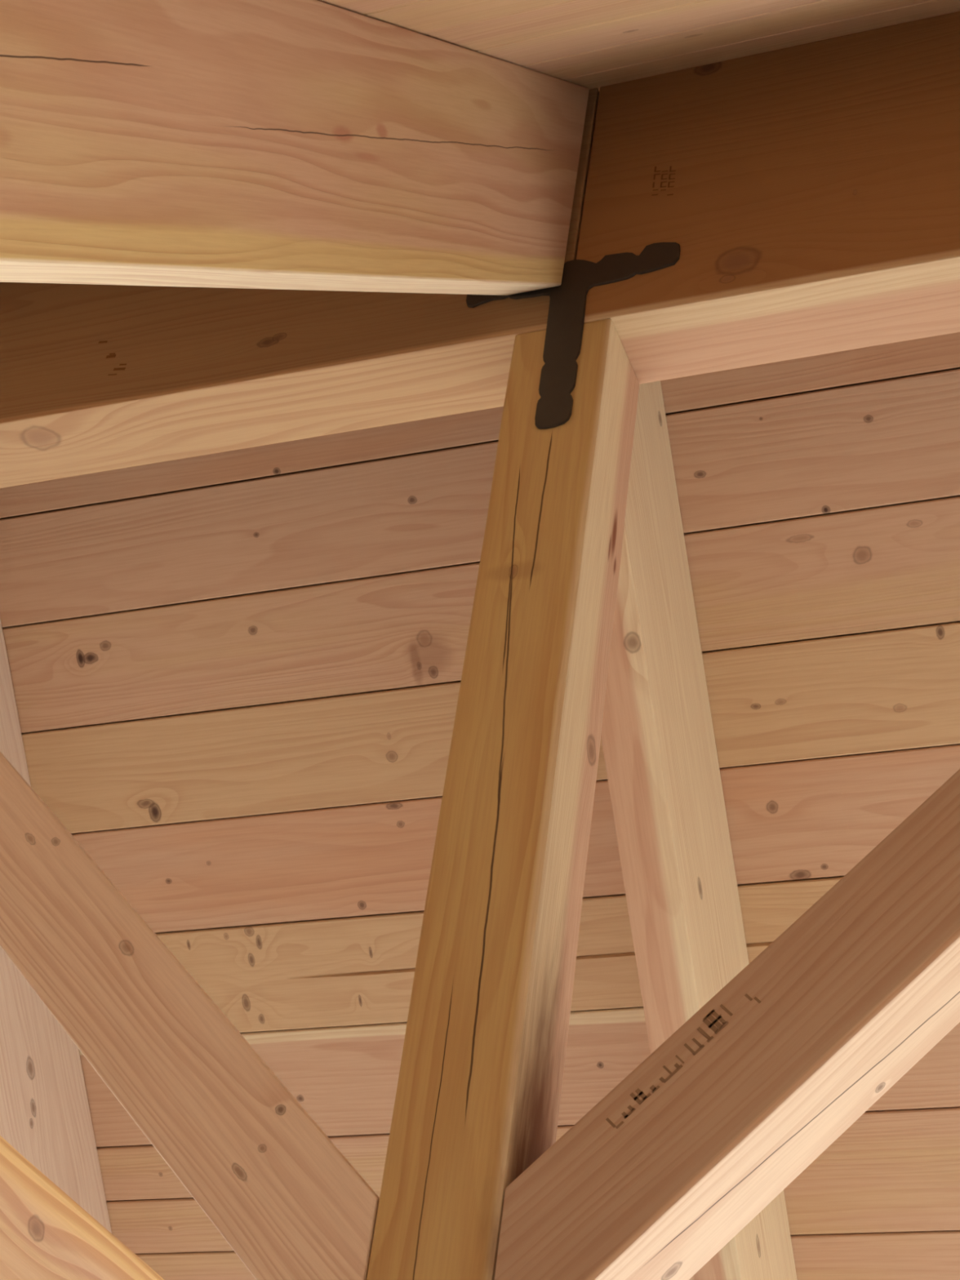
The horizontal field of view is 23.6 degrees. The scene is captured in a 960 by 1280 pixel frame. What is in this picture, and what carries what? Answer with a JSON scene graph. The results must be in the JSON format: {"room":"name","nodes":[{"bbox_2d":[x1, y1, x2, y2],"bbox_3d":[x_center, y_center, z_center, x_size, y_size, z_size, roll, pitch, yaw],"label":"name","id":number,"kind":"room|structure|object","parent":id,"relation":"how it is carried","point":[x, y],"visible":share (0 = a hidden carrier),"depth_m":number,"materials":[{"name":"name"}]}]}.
{"room":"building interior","nodes":[
{"label":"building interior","id":0,"kind":"room"},
{"bbox_2d":[0,1135,164,1279],"bbox_3d":[-0.073,0.992,2.158,0.144,0.244,4.250,-7,-40,20],"label":"tie beam","id":1,"kind":"structure","parent":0,"point":[45,1234],"depth_m":1.56,"materials":[{"name":"brown wood"}]},
{"bbox_2d":[366,319,639,1279],"bbox_3d":[0.037,0.252,2.707,0.142,1.617,0.136,-7,-40,20],"label":"post","id":2,"kind":"object","parent":1,"relation":"on","point":[477,1098],"visible":0.95,"depth_m":2.66,"materials":[{"name":"brown wood"}]},
{"bbox_2d":[0,751,379,1279],"bbox_3d":[-0.709,0.291,3.028,1.478,1.478,0.136,-7,-40,20],"label":"diagonal brace","id":3,"kind":"object","parent":2,"relation":"attached to","point":[287,1202],"visible":0.89,"depth_m":2.61,"materials":[{"name":"brown wood"}]},
{"bbox_2d":[466,242,680,429],"bbox_3d":[0.112,-0.406,3.119,0.311,0.319,0.005,-7,-40,20],"label":"strap","id":4,"kind":"object","parent":2,"relation":"attached to","point":[567,303],"visible":0.86,"depth_m":3.15,"materials":[{"name":"black metal"}]},
{"bbox_2d":[493,768,959,1279],"bbox_3d":[0.797,0.099,2.473,1.470,1.469,0.136,-7,-40,20],"label":"diagonal brace","id":5,"kind":"object","parent":2,"relation":"attached to","point":[666,1169],"visible":1,"depth_m":2.36,"materials":[{"name":"brown wood"}]},
{"bbox_2d":[0,332,959,1279],"bbox_3d":[0.390,0.623,3.733,6.400,2.136,2.160,-7,-40,20],"label":"plank wall","id":6,"kind":"structure","parent":0,"point":[236,675],"depth_m":3.80,"materials":[{"name":"brown wood"}]},
{"bbox_2d":[0,617,111,1233],"bbox_3d":[-0.742,0.991,4.065,0.086,2.380,2.179,-7,-40,20],"label":"wooden post","id":7,"kind":"object","parent":6,"relation":"attached to","point":[45,1115],"visible":0.55,"depth_m":4.00,"materials":[{"name":"brown wood"}]},
{"bbox_2d":[600,380,797,1279],"bbox_3d":[0.414,0.846,3.636,0.086,2.380,2.179,-7,-40,20],"label":"wooden post","id":8,"kind":"object","parent":6,"relation":"attached to","point":[660,749],"visible":0.42,"depth_m":3.40,"materials":[{"name":"beige wood"}]},
{"bbox_2d":[316,0,959,90],"bbox_3d":[-0.372,-0.653,2.113,6.400,2.196,2.186,-7,-40,20],"label":"ceiling","id":9,"kind":"structure","parent":0,"point":[590,44],"depth_m":3.02,"materials":[{"name":"beige wood"}]},
{"bbox_2d":[0,0,589,295],"bbox_3d":[-0.390,-0.534,1.960,0.084,2.352,2.165,-7,-40,20],"label":"wooden beam","id":10,"kind":"structure","parent":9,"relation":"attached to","point":[282,144],"depth_m":2.31,"materials":[{"name":"brown wood"}]},
{"bbox_2d":[0,88,599,488],"bbox_3d":[-1.355,-0.396,3.904,3.272,0.502,0.135,-7,-40,20],"label":"ridge beam","id":11,"kind":"structure","parent":9,"relation":"attached to","point":[94,378],"depth_m":3.38,"materials":[{"name":"brown wood"}]},
{"bbox_2d":[575,11,959,383],"bbox_3d":[1.626,-0.771,2.799,3.125,0.502,0.135,-7,-40,20],"label":"ridge beam","id":12,"kind":"structure","parent":9,"relation":"attached to","point":[808,193],"depth_m":3.15,"materials":[{"name":"brown wood"}]}
]}

